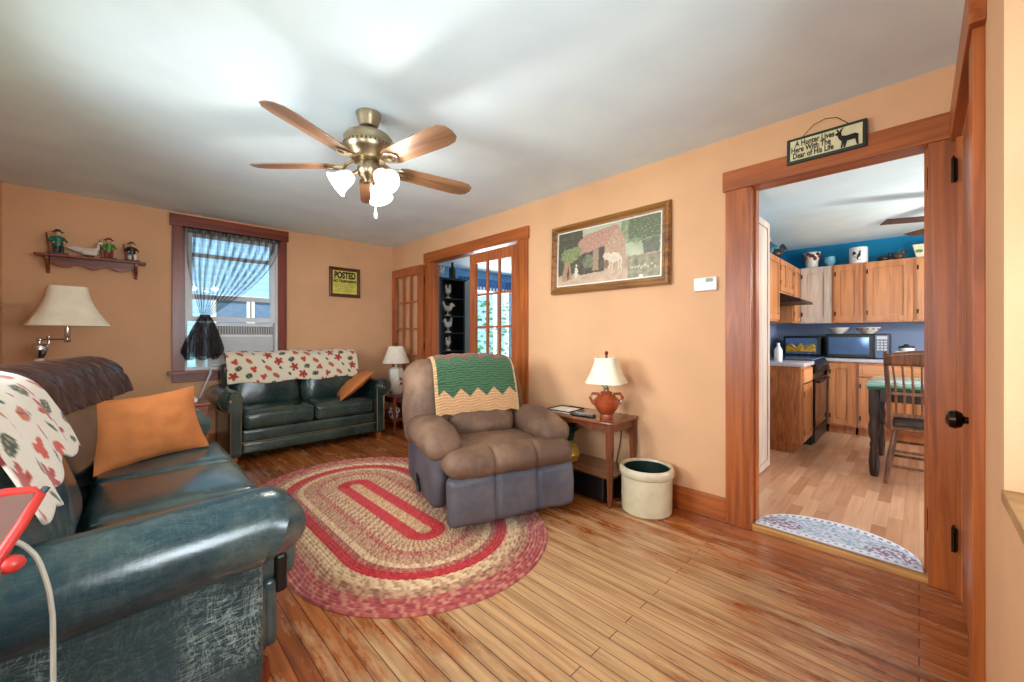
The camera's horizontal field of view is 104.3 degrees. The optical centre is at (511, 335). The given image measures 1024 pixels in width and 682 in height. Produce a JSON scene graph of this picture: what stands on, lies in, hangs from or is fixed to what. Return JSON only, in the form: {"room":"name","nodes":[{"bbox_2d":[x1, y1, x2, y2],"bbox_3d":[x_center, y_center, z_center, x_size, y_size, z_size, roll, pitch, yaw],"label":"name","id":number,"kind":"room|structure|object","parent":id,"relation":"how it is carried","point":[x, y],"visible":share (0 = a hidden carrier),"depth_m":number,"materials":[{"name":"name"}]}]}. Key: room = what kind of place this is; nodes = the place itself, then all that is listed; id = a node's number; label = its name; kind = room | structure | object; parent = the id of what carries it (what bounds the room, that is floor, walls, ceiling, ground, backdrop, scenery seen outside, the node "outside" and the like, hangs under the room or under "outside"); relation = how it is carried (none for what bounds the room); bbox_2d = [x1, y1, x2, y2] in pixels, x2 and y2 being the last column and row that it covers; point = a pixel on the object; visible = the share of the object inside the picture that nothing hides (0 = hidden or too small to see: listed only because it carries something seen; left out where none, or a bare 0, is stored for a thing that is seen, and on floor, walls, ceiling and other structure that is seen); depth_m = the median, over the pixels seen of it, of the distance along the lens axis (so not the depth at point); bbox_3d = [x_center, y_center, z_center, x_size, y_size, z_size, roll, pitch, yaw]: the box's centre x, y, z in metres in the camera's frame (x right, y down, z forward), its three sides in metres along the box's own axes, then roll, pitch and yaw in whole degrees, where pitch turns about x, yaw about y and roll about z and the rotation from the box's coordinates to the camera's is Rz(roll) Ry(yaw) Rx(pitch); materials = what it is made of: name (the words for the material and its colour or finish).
{"room":"living room","nodes":[
{"label":"living room","id":0,"kind":"room"},
{"bbox_2d":[0,181,1,364],"bbox_3d":[-2.054,-0.037,0.978,0.150,2.450,6.270,0,0,-44],"label":"wall","id":1,"kind":"structure","parent":0,"point":[0,181],"depth_m":3.23,"materials":[{"name":"paint"}]},
{"bbox_2d":[2,183,392,433],"bbox_3d":[-3.056,-0.037,4.487,3.625,2.450,0.150,0,0,-44],"label":"wall","id":2,"kind":"structure","parent":0,"point":[138,337],"depth_m":3.84,"materials":[{"name":"paint"}]},
{"bbox_2d":[33,252,145,279],"bbox_3d":[-3.763,-0.620,3.583,0.690,0.154,0.155,0,0,-44],"label":"wall shelf","id":3,"kind":"object","parent":2,"relation":"attached to","point":[65,261],"visible":1,"depth_m":3.55,"materials":[{"name":"brown wood"}]},
{"bbox_2d":[45,229,68,254],"bbox_3d":[-3.908,-0.809,3.417,0.104,0.222,0.129,0,0,34],"label":"figurine","id":4,"kind":"object","parent":3,"relation":"on","point":[57,241],"visible":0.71,"depth_m":3.40,"materials":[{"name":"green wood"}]},
{"bbox_2d":[67,242,102,257],"bbox_3d":[-3.785,-0.774,3.544,0.237,0.152,0.075,0,0,-44],"label":"figurine","id":5,"kind":"object","parent":3,"relation":"on","point":[87,252],"visible":1,"depth_m":3.53,"materials":[{"name":"white ceramic"}]},
{"bbox_2d":[99,238,116,259],"bbox_3d":[-3.688,-0.798,3.635,0.117,0.202,0.095,0,0,-44],"label":"figurine","id":6,"kind":"object","parent":3,"relation":"on","point":[108,248],"visible":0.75,"depth_m":3.62,"materials":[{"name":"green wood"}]},
{"bbox_2d":[123,242,139,261],"bbox_3d":[-3.579,-0.793,3.740,0.090,0.192,0.111,0,0,36],"label":"figurine","id":7,"kind":"object","parent":3,"relation":"on","point":[131,250],"visible":0.8,"depth_m":3.73,"materials":[{"name":"ceramic"}]},
{"bbox_2d":[167,213,288,382],"bbox_3d":[-3.080,-0.382,4.397,1.115,1.710,0.205,0,0,-44],"label":"window","id":8,"kind":"structure","parent":2,"relation":"in","point":[182,296],"depth_m":4.22,"materials":[{"name":"brown wood"}]},
{"bbox_2d":[181,226,281,359],"bbox_3d":[-2.987,-0.431,4.298,0.901,1.358,0.131,0,0,-44],"label":"sheer curtain","id":9,"kind":"object","parent":8,"relation":"hanging from","point":[210,341],"visible":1,"depth_m":4.16,"materials":[{"name":"black fabric"}]},
{"bbox_2d":[195,323,274,366],"bbox_3d":[-3.141,0.093,4.542,0.770,0.470,0.433,0,0,-44],"label":"air conditioner","id":10,"kind":"object","parent":8,"relation":"attached to","point":[234,336],"visible":0.56,"depth_m":4.41,"materials":[{"name":"white plastic"}]},
{"bbox_2d":[195,335,204,366],"bbox_3d":[-3.284,0.093,4.194,0.079,0.470,0.030,0,0,-44],"label":"curtain","id":11,"kind":"object","parent":10,"relation":"hanging from","point":[198,363],"depth_m":4.19,"materials":[{"name":"fabric"}]},
{"bbox_2d":[210,337,272,363],"bbox_3d":[-2.980,0.153,4.406,0.580,0.290,0.012,0,0,-44],"label":"grille","id":12,"kind":"object","parent":10,"relation":"attached to","point":[230,343],"depth_m":4.42,"materials":[{"name":"plastic"}]},
{"bbox_2d":[216,326,271,334],"bbox_3d":[-2.984,-0.062,4.410,0.580,0.090,0.004,0,0,-44],"label":"outlet","id":13,"kind":"object","parent":10,"relation":"attached to","point":[223,330],"depth_m":4.42,"materials":[{"name":"plastic"}]},
{"bbox_2d":[329,266,359,297],"bbox_3d":[-2.185,-0.700,5.212,0.400,0.385,0.028,0,0,-44],"label":"framed sign","id":14,"kind":"object","parent":2,"relation":"attached to","point":[343,282],"visible":1,"depth_m":5.21,"materials":[{"name":"yellow paper"}]},
{"bbox_2d":[439,256,510,275],"bbox_3d":[0.669,-1.362,6.221,3.945,0.100,4.840,0,0,-44],"label":"ceiling","id":15,"kind":"structure","parent":0,"point":[464,263],"depth_m":7.41,"materials":[{"name":"paint"}]},
{"bbox_2d":[439,265,510,294],"bbox_3d":[-0.936,-0.062,7.862,3.945,2.500,0.150,0,0,-44],"label":"wall","id":16,"kind":"structure","parent":0,"point":[462,272],"depth_m":8.03,"materials":[{"name":"paint"}]},
{"bbox_2d":[458,276,510,290],"bbox_3d":[-0.334,-1.042,8.315,1.953,0.220,0.042,0,0,-44],"label":"valance","id":17,"kind":"object","parent":16,"relation":"attached to","point":[481,282],"visible":0.41,"depth_m":8.22,"materials":[{"name":"fabric"}]},
{"bbox_2d":[478,287,508,356],"bbox_3d":[-0.343,-0.242,8.360,1.860,1.500,0.094,0,0,-44],"label":"window","id":18,"kind":"structure","parent":16,"relation":"in","point":[496,295],"depth_m":8.32,"materials":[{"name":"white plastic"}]},
{"bbox_2d":[0,0,964,247],"bbox_3d":[-1.042,-1.312,2.492,3.715,0.100,5.820,0,0,-44],"label":"ceiling","id":19,"kind":"structure","parent":0,"point":[148,103],"depth_m":2.00,"materials":[{"name":"paint"}]},
{"bbox_2d":[249,100,471,218],"bbox_3d":[-0.779,-0.965,2.268,1.248,0.595,1.252,0,0,-44],"label":"ceiling fan","id":20,"kind":"object","parent":19,"relation":"hanging from","point":[367,146],"visible":1,"depth_m":2.18,"materials":[{"name":"gold metal"}]},
{"bbox_2d":[237,420,968,681],"bbox_3d":[-0.864,1.218,2.246,3.625,0.060,6.420,0,0,-44],"label":"floor","id":21,"kind":"structure","parent":0,"point":[613,594],"depth_m":1.66,"materials":[{"name":"brown wood"}]},
{"bbox_2d":[0,486,56,681],"bbox_3d":[-0.702,0.702,0.403,0.300,0.957,0.370,0,0,-44],"label":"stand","id":22,"kind":"object","parent":21,"relation":"on","point":[18,505],"visible":1,"depth_m":0.58,"materials":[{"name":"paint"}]},
{"bbox_2d":[21,285,109,360],"bbox_3d":[-3.436,0.406,3.039,0.438,1.565,0.493,0,0,36],"label":"wall lamp","id":23,"kind":"object","parent":21,"relation":"on","point":[73,306],"visible":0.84,"depth_m":2.97,"materials":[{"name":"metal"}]},
{"bbox_2d":[0,398,305,681],"bbox_3d":[-1.798,0.664,1.766,1.074,1.048,2.291,0,0,-44],"label":"leather sofa","id":24,"kind":"object","parent":21,"relation":"on","point":[170,567],"visible":0.77,"depth_m":1.14,"materials":[{"name":"teal leather"}]},
{"bbox_2d":[0,465,64,547],"bbox_3d":[-1.414,0.467,0.990,0.421,0.646,0.336,0,0,-44],"label":"cushion","id":25,"kind":"object","parent":24,"relation":"on","point":[35,532],"depth_m":1.03,"materials":[{"name":"fabric"}]},
{"bbox_2d":[0,371,79,524],"bbox_3d":[-1.547,0.345,1.116,0.423,0.438,1.100,0,0,-44],"label":"throw","id":26,"kind":"object","parent":24,"relation":"on","point":[35,435],"visible":0.98,"depth_m":1.16,"materials":[{"name":"fabric"}]},
{"bbox_2d":[0,356,133,415],"bbox_3d":[-2.314,0.374,1.971,0.382,0.502,1.184,0,0,-30],"label":"cover","id":27,"kind":"object","parent":24,"relation":"on","point":[74,384],"visible":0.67,"depth_m":2.00,"materials":[{"name":"fabric"}]},
{"bbox_2d":[55,455,82,535],"bbox_3d":[-1.720,0.467,1.301,0.423,0.650,0.542,0,0,-44],"label":"cushion","id":28,"kind":"object","parent":24,"relation":"on","point":[69,513],"depth_m":1.35,"materials":[{"name":"leather"}]},
{"bbox_2d":[64,398,113,480],"bbox_3d":[-2.319,0.454,1.958,0.383,0.627,1.189,0,0,-30],"label":"cushion","id":29,"kind":"object","parent":24,"relation":"on","point":[83,422],"depth_m":1.98,"materials":[{"name":"fabric"}]},
{"bbox_2d":[93,386,209,476],"bbox_3d":[-2.104,0.523,2.308,0.201,0.402,0.540,0,0,19],"label":"throw pillow","id":30,"kind":"object","parent":24,"relation":"on","point":[130,430],"visible":0.94,"depth_m":2.24,"materials":[{"name":"orange fabric"}]},
{"bbox_2d":[90,441,232,493],"bbox_3d":[-2.050,0.803,2.356,0.603,0.213,0.604,0,0,-44],"label":"seat cushion","id":31,"kind":"object","parent":24,"relation":"on","point":[214,453],"depth_m":2.23,"materials":[{"name":"leather"}]},
{"bbox_2d":[82,461,254,531],"bbox_3d":[-1.632,0.802,1.926,0.605,0.215,0.595,0,0,-44],"label":"seat cushion","id":32,"kind":"object","parent":24,"relation":"on","point":[110,500],"depth_m":1.83,"materials":[{"name":"leather"}]},
{"bbox_2d":[87,491,295,580],"bbox_3d":[-1.213,0.801,1.498,0.605,0.216,0.599,0,0,-44],"label":"armrest","id":33,"kind":"object","parent":24,"relation":"on","point":[276,569],"depth_m":1.47,"materials":[{"name":"leather"}]},
{"bbox_2d":[195,398,210,440],"bbox_3d":[-2.738,0.856,3.251,0.400,0.624,0.393,0,0,-44],"label":"side table","id":34,"kind":"object","parent":21,"relation":"on","point":[202,404],"visible":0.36,"depth_m":3.24,"materials":[{"name":"brown wood"}]},
{"bbox_2d":[205,363,390,462],"bbox_3d":[-2.285,0.682,4.402,1.713,1.012,0.831,0,0,-44],"label":"leather loveseat","id":35,"kind":"object","parent":21,"relation":"on","point":[251,417],"visible":0.84,"depth_m":4.13,"materials":[{"name":"green leather"}]},
{"bbox_2d":[229,379,299,404],"bbox_3d":[-2.692,0.478,4.338,0.667,0.603,0.307,0,0,-44],"label":"cushion","id":36,"kind":"object","parent":35,"relation":"on","point":[287,390],"depth_m":4.23,"materials":[{"name":"leather"}]},
{"bbox_2d":[242,400,313,429],"bbox_3d":[-2.463,0.804,4.125,0.640,0.223,0.550,0,0,-44],"label":"seat cushion","id":37,"kind":"object","parent":35,"relation":"on","point":[256,414],"depth_m":3.97,"materials":[{"name":"leather"}]},
{"bbox_2d":[222,349,358,384],"bbox_3d":[-2.470,0.376,4.546,1.336,0.440,0.323,0,0,-44],"label":"throw","id":38,"kind":"object","parent":35,"relation":"on","point":[280,365],"visible":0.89,"depth_m":4.38,"materials":[{"name":"fabric"}]},
{"bbox_2d":[299,376,356,400],"bbox_3d":[-2.214,0.477,4.810,0.666,0.601,0.310,0,0,-44],"label":"cushion","id":39,"kind":"object","parent":35,"relation":"on","point":[308,388],"depth_m":4.61,"materials":[{"name":"leather"}]},
{"bbox_2d":[303,394,372,419],"bbox_3d":[-2.003,0.803,4.576,0.641,0.218,0.552,0,0,-44],"label":"seat cushion","id":40,"kind":"object","parent":35,"relation":"on","point":[325,406],"depth_m":4.41,"materials":[{"name":"leather"}]},
{"bbox_2d":[337,369,374,400],"bbox_3d":[-1.853,0.563,4.677,0.368,0.308,0.540,0,0,-30],"label":"throw pillow","id":41,"kind":"object","parent":35,"relation":"on","point":[358,380],"visible":0.99,"depth_m":4.52,"materials":[{"name":"orange fabric"}]},
{"bbox_2d":[384,392,402,432],"bbox_3d":[-1.457,0.964,5.065,0.340,0.445,0.400,0,0,-44],"label":"table","id":42,"kind":"object","parent":21,"relation":"on","point":[393,399],"visible":0.39,"depth_m":4.92,"materials":[{"name":"brown wood"}]},
{"bbox_2d":[382,343,409,394],"bbox_3d":[-1.471,0.411,5.051,0.335,0.660,0.335,0,0,-44],"label":"table lamp","id":43,"kind":"object","parent":42,"relation":"on","point":[396,355],"visible":0.99,"depth_m":4.97,"materials":[{"name":"ceramic"}]},
{"bbox_2d":[260,457,547,617],"bbox_3d":[-0.881,1.180,2.775,1.490,0.014,2.490,0,0,-44],"label":"braided rug","id":44,"kind":"object","parent":21,"relation":"on","point":[357,556],"visible":0.7,"depth_m":2.22,"materials":[{"name":"fabric"}]},
{"bbox_2d":[402,358,573,528],"bbox_3d":[-0.206,0.657,2.911,1.097,1.016,1.070,0,0,-26],"label":"recliner","id":45,"kind":"object","parent":44,"relation":"on","point":[484,466],"visible":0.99,"depth_m":2.54,"materials":[{"name":"brown leather"}]},
{"bbox_2d":[428,353,518,415],"bbox_3d":[-0.332,0.360,3.171,0.690,0.452,0.472,0,0,-26],"label":"crocheted afghan","id":46,"kind":"object","parent":45,"relation":"on","point":[465,382],"visible":0.97,"depth_m":3.02,"materials":[{"name":"fabric"}]},
{"bbox_2d":[459,426,534,445],"bbox_3d":[-0.193,0.815,2.883,0.683,0.240,0.723,0,0,-26],"label":"seat cushion","id":47,"kind":"object","parent":45,"relation":"on","point":[502,434],"depth_m":2.79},
{"bbox_2d":[553,405,637,508],"bbox_3d":[0.586,0.891,3.062,0.380,0.594,0.640,0,0,-44],"label":"end table","id":48,"kind":"object","parent":21,"relation":"on","point":[607,469],"visible":0.48,"depth_m":2.89,"materials":[{"name":"brown wood"}]},
{"bbox_2d":[548,405,584,413],"bbox_3d":[0.425,0.585,3.184,0.227,0.017,0.227,0,0,42],"label":"wire tray","id":49,"kind":"object","parent":48,"relation":"on","point":[566,409],"visible":0.83,"depth_m":3.17,"materials":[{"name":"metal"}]},
{"bbox_2d":[572,453,620,479],"bbox_3d":[0.586,0.985,3.062,0.340,0.017,0.600,0,0,-44],"label":"shelf","id":50,"kind":"object","parent":48,"relation":"attached to","point":[595,466],"depth_m":2.98,"materials":[{"name":"brown wood"}]},
{"bbox_2d":[585,351,627,418],"bbox_3d":[0.683,0.350,2.877,0.261,0.487,0.261,0,0,36],"label":"table lamp","id":51,"kind":"object","parent":48,"relation":"on","point":[606,370],"visible":1,"depth_m":2.81,"materials":[{"name":"ceramic"}]},
{"bbox_2d":[573,470,620,501],"bbox_3d":[0.572,1.093,3.091,0.280,0.170,0.500,0,0,-44],"label":"storage box","id":52,"kind":"object","parent":21,"relation":"on","point":[591,486],"visible":0.27,"depth_m":2.91,"materials":[{"name":"black plastic"}]},
{"bbox_2d":[619,458,674,519],"bbox_3d":[0.918,1.034,2.716,0.356,0.307,0.356,0,0,-44],"label":"stoneware crock","id":53,"kind":"object","parent":21,"relation":"on","point":[646,483],"visible":1,"depth_m":2.59,"materials":[{"name":"ceramic"}]},
{"bbox_2d":[393,64,955,497],"bbox_3d":[0.196,0.463,3.818,0.090,3.450,5.654,0,0,-44],"label":"wall","id":54,"kind":"structure","parent":0,"point":[668,341],"depth_m":2.84,"materials":[{"name":"paint"}]},
{"bbox_2d":[392,264,424,422],"bbox_3d":[-1.394,0.136,5.321,0.048,2.085,0.772,0,0,-44],"label":"door","id":55,"kind":"structure","parent":54,"relation":"in","point":[418,270],"depth_m":5.25,"materials":[{"name":"brown wood"}]},
{"bbox_2d":[423,225,529,403],"bbox_3d":[-0.438,0.070,4.463,0.145,2.235,1.825,0,0,-44],"label":"trim","id":56,"kind":"structure","parent":54,"relation":"attached to","point":[520,236],"depth_m":4.17,"materials":[{"name":"brown wood"}]},
{"bbox_2d":[470,244,517,373],"bbox_3d":[-0.208,0.136,4.173,0.772,2.085,0.096,0,0,45],"label":"door","id":57,"kind":"structure","parent":54,"relation":"in","point":[511,251],"depth_m":4.13,"materials":[{"name":"brown wood"}]},
{"bbox_2d":[551,199,671,294],"bbox_3d":[0.733,-0.660,3.168,0.065,0.596,1.075,0,0,-44],"label":"framed painting","id":58,"kind":"object","parent":54,"relation":"attached to","point":[632,248],"visible":1,"depth_m":3.10,"materials":[{"name":"brown wood"}]},
{"bbox_2d":[672,484,725,521],"bbox_3d":[0.759,1.113,3.163,0.022,0.150,1.736,0,0,-44],"label":"baseboard","id":59,"kind":"structure","parent":54,"relation":"attached to","point":[706,504],"depth_m":2.65,"materials":[{"name":"brown wood"}]},
{"bbox_2d":[694,276,717,291],"bbox_3d":[1.278,-0.342,2.628,0.028,0.088,0.145,0,0,-44],"label":"thermostat","id":60,"kind":"object","parent":54,"relation":"attached to","point":[707,283],"visible":1,"depth_m":2.61,"materials":[{"name":"white plastic"}]},
{"bbox_2d":[787,117,866,165],"bbox_3d":[1.701,-1.082,2.164,0.029,0.214,0.345,0,0,-44],"label":"sign","id":61,"kind":"object","parent":54,"relation":"attached to","point":[852,135],"visible":1,"depth_m":2.15,"materials":[{"name":"beige paint"}]},
{"bbox_2d":[723,111,955,593],"bbox_3d":[1.747,0.074,2.229,0.145,2.228,1.009,0,0,-44],"label":"trim","id":62,"kind":"structure","parent":54,"relation":"attached to","point":[929,136],"depth_m":1.96,"materials":[{"name":"brown wood"}]},
{"bbox_2d":[751,522,927,583],"bbox_3d":[1.770,1.173,2.213,0.104,0.031,0.750,0,0,-44],"label":"threshold","id":63,"kind":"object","parent":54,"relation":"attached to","point":[923,577],"depth_m":2.13,"materials":[{"name":"brown wood"}]},
{"bbox_2d":[759,424,923,566],"bbox_3d":[3.815,1.203,3.003,3.945,0.090,4.160,0,0,-44],"label":"floor","id":64,"kind":"structure","parent":0,"point":[830,479],"depth_m":3.02,"materials":[{"name":"laminate"}]},
{"bbox_2d":[759,216,769,473],"bbox_3d":[1.910,0.073,3.489,0.610,2.170,0.482,0,0,-44],"label":"pantry cabinet","id":65,"kind":"object","parent":64,"relation":"on","point":[764,226],"visible":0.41,"depth_m":3.42,"materials":[{"name":"white wood"}]},
{"bbox_2d":[770,365,812,452],"bbox_3d":[2.788,0.731,4.250,0.490,0.855,0.622,0,0,-44],"label":"base cabinet","id":66,"kind":"object","parent":64,"relation":"on","point":[791,388],"visible":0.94,"depth_m":3.97,"materials":[{"name":"brown wood"}]},
{"bbox_2d":[770,360,813,366],"bbox_3d":[2.780,0.283,4.244,0.510,0.038,0.640,0,0,-44],"label":"countertop","id":67,"kind":"structure","parent":66,"relation":"on","point":[790,363],"depth_m":3.97,"materials":[{"name":"grey laminate"}]},
{"bbox_2d":[770,344,829,444],"bbox_3d":[3.270,0.633,4.687,0.800,1.050,0.671,0,0,-44],"label":"range","id":68,"kind":"object","parent":64,"relation":"on","point":[821,364],"visible":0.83,"depth_m":4.39,"materials":[{"name":"black metal"}]},
{"bbox_2d":[770,355,824,359],"bbox_3d":[3.266,0.252,4.691,0.800,0.012,0.560,0,0,-44],"label":"cooktop","id":69,"kind":"object","parent":68,"relation":"in","point":[784,357],"depth_m":4.55,"materials":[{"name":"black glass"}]},
{"bbox_2d":[813,374,829,427],"bbox_3d":[3.483,0.718,4.469,0.760,0.520,0.061,0,0,-44],"label":"oven","id":70,"kind":"object","parent":68,"relation":"in","point":[819,380],"depth_m":4.38,"materials":[{"name":"black metal"}]},
{"bbox_2d":[755,514,922,572],"bbox_3d":[1.877,1.151,2.318,0.350,0.008,0.720,0,0,-44],"label":"doormat","id":71,"kind":"object","parent":64,"relation":"on","point":[835,534],"visible":1,"depth_m":2.26,"materials":[{"name":"fabric"}]},
{"bbox_2d":[827,361,857,434],"bbox_3d":[4.074,0.731,4.879,0.592,0.855,0.270,0,0,-44],"label":"base cabinet","id":72,"kind":"object","parent":64,"relation":"on","point":[842,382],"visible":0.94,"depth_m":4.68,"materials":[{"name":"brown wood"}]},
{"bbox_2d":[857,362,923,443],"bbox_3d":[4.554,0.731,4.388,0.592,0.855,1.100,0,0,-44],"label":"base cabinet","id":73,"kind":"object","parent":64,"relation":"on","point":[865,371],"visible":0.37,"depth_m":4.46,"materials":[{"name":"brown wood"}]},
{"bbox_2d":[793,355,882,362],"bbox_3d":[4.250,0.283,4.701,0.610,0.038,2.020,0,0,-44],"label":"countertop","id":74,"kind":"structure","parent":73,"relation":"on","point":[862,360],"depth_m":4.60,"materials":[{"name":"grey laminate"}]},
{"bbox_2d":[783,336,824,355],"bbox_3d":[3.802,0.133,5.187,0.331,0.260,0.400,0,0,-44],"label":"toaster oven","id":75,"kind":"object","parent":74,"relation":"on","point":[792,345],"visible":0.98,"depth_m":5.07,"materials":[{"name":"black plastic"}]},
{"bbox_2d":[826,334,890,358],"bbox_3d":[4.171,0.118,4.799,0.386,0.290,0.570,0,0,-44],"label":"microwave","id":76,"kind":"object","parent":74,"relation":"on","point":[865,346],"visible":0.9,"depth_m":4.66,"materials":[{"name":"black plastic"}]},
{"bbox_2d":[866,375,923,476],"bbox_3d":[3.719,0.773,3.148,0.920,0.770,1.320,0,0,-44],"label":"kitchen table","id":77,"kind":"object","parent":64,"relation":"on","point":[876,384],"visible":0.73,"depth_m":3.28,"materials":[{"name":"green wood"}]},
{"bbox_2d":[883,350,923,483],"bbox_3d":[3.238,0.634,3.111,0.540,1.054,0.480,0,0,-44],"label":"spindle chair","id":78,"kind":"object","parent":64,"relation":"on","point":[905,358],"visible":0.41,"depth_m":3.07,"materials":[{"name":"brown wood"}]},
{"bbox_2d":[892,417,923,428],"bbox_3d":[3.260,0.688,3.132,0.363,0.040,0.383,0,0,-44],"label":"seat pad","id":79,"kind":"object","parent":78,"relation":"on","point":[897,421],"visible":0.44,"depth_m":3.13,"materials":[{"name":"wood"}]},
{"bbox_2d":[759,154,923,250],"bbox_3d":[3.815,-1.242,3.003,3.945,0.100,4.160,0,0,-44],"label":"ceiling","id":80,"kind":"structure","parent":0,"point":[850,206],"depth_m":3.66,"materials":[{"name":"paint"}]},
{"bbox_2d":[880,216,923,235],"bbox_3d":[3.832,-0.962,3.162,1.304,0.460,1.319,0,0,-44],"label":"ceiling fan","id":81,"kind":"object","parent":80,"relation":"hanging from","point":[919,218],"visible":0.12,"depth_m":3.40,"materials":[{"name":"brown wood"}]},
{"bbox_2d":[779,234,923,419],"bbox_3d":[5.186,-0.012,4.316,0.150,2.400,3.920,0,0,-44],"label":"wall","id":82,"kind":"structure","parent":0,"point":[877,248],"depth_m":5.01,"materials":[{"name":"paint"}]},
{"bbox_2d":[799,266,834,323],"bbox_3d":[3.980,-0.522,5.197,0.302,0.720,0.335,0,0,-44],"label":"upper cabinet","id":83,"kind":"object","parent":82,"relation":"attached to","point":[815,282],"visible":0.98,"depth_m":5.09,"materials":[{"name":"beige wood"}]},
{"bbox_2d":[802,252,821,267],"bbox_3d":[3.955,-0.989,5.252,0.200,0.212,0.208,0,0,-44],"label":"patterned vase","id":84,"kind":"object","parent":83,"relation":"on","point":[811,259],"visible":0.95,"depth_m":5.20,"materials":[{"name":"ceramic"}]},
{"bbox_2d":[832,263,863,323],"bbox_3d":[4.203,-0.522,4.969,0.302,0.720,0.295,0,0,-44],"label":"upper cabinet","id":85,"kind":"object","parent":82,"relation":"attached to","point":[847,279],"visible":0.99,"depth_m":4.86,"materials":[{"name":"brown wood"}]},
{"bbox_2d":[849,246,867,263],"bbox_3d":[4.254,-0.983,4.888,0.178,0.200,0.176,0,0,-44],"label":"canister","id":86,"kind":"object","parent":85,"relation":"on","point":[856,254],"visible":0.84,"depth_m":4.82,"materials":[{"name":"white ceramic"}]},
{"bbox_2d":[777,322,923,355],"bbox_3d":[4.950,0.058,4.435,0.020,0.460,3.420,0,0,-44],"label":"backsplash","id":87,"kind":"structure","parent":82,"relation":"attached to","point":[911,333],"depth_m":4.89,"materials":[{"name":"paint"}]},
{"bbox_2d":[864,258,913,322],"bbox_3d":[4.455,-0.522,4.712,0.302,0.720,0.420,0,0,-44],"label":"upper cabinet","id":88,"kind":"object","parent":82,"relation":"attached to","point":[888,284],"visible":1,"depth_m":4.60,"materials":[{"name":"brown wood"}]},
{"bbox_2d":[914,256,923,321],"bbox_3d":[4.883,-0.522,4.273,0.302,0.720,0.800,0,0,-44],"label":"upper cabinet","id":89,"kind":"object","parent":82,"relation":"attached to","point":[918,261],"visible":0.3,"depth_m":4.43,"materials":[{"name":"brown wood"}]},
{"bbox_2d":[962,0,1023,681],"bbox_3d":[0.905,0.463,0.544,3.475,3.450,0.220,0,0,-44],"label":"wall","id":90,"kind":"structure","parent":0,"point":[1004,24],"depth_m":0.90,"materials":[{"name":"paint"}]},
{"bbox_2d":[945,111,968,636],"bbox_3d":[1.730,0.148,1.530,0.803,2.060,0.110,0,0,-44],"label":"door","id":91,"kind":"structure","parent":90,"relation":"in","point":[955,419],"depth_m":1.58,"materials":[{"name":"brown wood"}]},
{"bbox_2d":[950,0,986,681],"bbox_3d":[1.681,0.073,1.481,0.995,2.230,0.034,0,0,-44],"label":"trim","id":92,"kind":"structure","parent":90,"relation":"attached to","point":[969,87],"depth_m":1.16,"materials":[{"name":"brown wood"}]},
{"bbox_2d":[1001,490,1023,544],"bbox_3d":[0.718,0.359,0.367,1.300,0.027,0.219,0,0,-44],"label":"trim","id":93,"kind":"structure","parent":90,"relation":"attached to","point":[1013,502],"depth_m":0.81,"materials":[{"name":"wood"}]},
{"bbox_3d":[0.637,1.218,6.189,4.035,0.060,4.840,0,0,-44],"label":"floor","id":94,"kind":"structure","parent":0,"visible":0},
{"bbox_2d":[439,277,465,354],"bbox_3d":[-1.017,0.148,6.275,0.500,2.080,0.325,0,0,-44],"label":"shelf","id":95,"kind":"object","parent":94,"relation":"on","point":[457,295],"visible":0.48,"depth_m":6.37,"materials":[{"name":"black wood"}]},
{"bbox_2d":[465,280,469,352],"bbox_3d":[-0.863,0.138,6.737,0.046,2.100,0.800,0,0,-44],"label":"door","id":96,"kind":"structure","parent":94,"relation":"on","point":[467,283],"depth_m":6.57,"materials":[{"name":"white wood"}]},
{"bbox_3d":[2.410,-0.112,4.441,3.945,2.600,0.140,0,0,-44],"label":"wall","id":97,"kind":"structure","parent":0,"visible":0},
{"bbox_2d":[770,324,776,354],"bbox_3d":[2.884,0.058,4.796,2.430,0.460,0.015,0,0,-44],"label":"backsplash","id":98,"kind":"structure","parent":97,"relation":"attached to","point":[773,327],"depth_m":5.50,"materials":[{"name":"paint"}]},
{"bbox_2d":[770,253,779,321],"bbox_3d":[2.698,-0.522,4.364,0.520,0.720,0.312,0,0,-44],"label":"upper cabinet","id":99,"kind":"object","parent":97,"relation":"attached to","point":[774,260],"visible":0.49,"depth_m":4.29,"materials":[{"name":"brown wood"}]},
{"bbox_2d":[770,265,799,323],"bbox_3d":[3.526,-0.522,5.174,0.390,0.720,0.312,0,0,-44],"label":"upper cabinet","id":100,"kind":"object","parent":97,"relation":"attached to","point":[788,314],"visible":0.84,"depth_m":5.01,"materials":[{"name":"brown wood"}]},
{"bbox_2d":[778,257,793,295],"bbox_3d":[3.135,-0.687,4.792,0.700,0.390,0.312,0,0,-44],"label":"upper cabinet","id":101,"kind":"object","parent":97,"relation":"attached to","point":[786,269],"visible":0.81,"depth_m":4.65,"materials":[{"name":"brown wood"}]},
{"bbox_2d":[780,293,812,305],"bbox_3d":[3.198,-0.433,4.725,0.694,0.113,0.496,0,0,-44],"label":"range hood","id":102,"kind":"object","parent":101,"relation":"attached to","point":[785,300],"visible":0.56,"depth_m":4.44,"materials":[{"name":"black metal"}]},
{"label":"outside","id":103,"kind":"structure","parent":0,"visible":0},
{"bbox_3d":[0.039,1.773,3.535,23.000,0.070,23.000,0,0,-44],"label":"ground","id":104,"kind":"structure","parent":103,"visible":0},
{"bbox_2d":[187,237,503,366],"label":"window","id":105,"kind":"structure","parent":104,"relation":"on","point":[241,309],"depth_m":8.02,"materials":[{"name":"blue"}]},
{"bbox_2d":[478,300,504,352],"bbox_3d":[-0.952,0.439,9.698,1.582,2.685,1.530,0,0,-44],"label":"bush","id":106,"kind":"object","parent":104,"relation":"on","point":[482,304],"visible":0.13,"depth_m":9.66,"materials":[{"name":"green plant"}]},
{"bbox_2d":[489,302,508,354],"bbox_3d":[0.169,0.397,11.645,1.881,2.754,1.870,0,0,-44],"label":"bush","id":107,"kind":"object","parent":104,"relation":"on","point":[507,307],"visible":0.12,"depth_m":11.46,"materials":[{"name":"green plant"}]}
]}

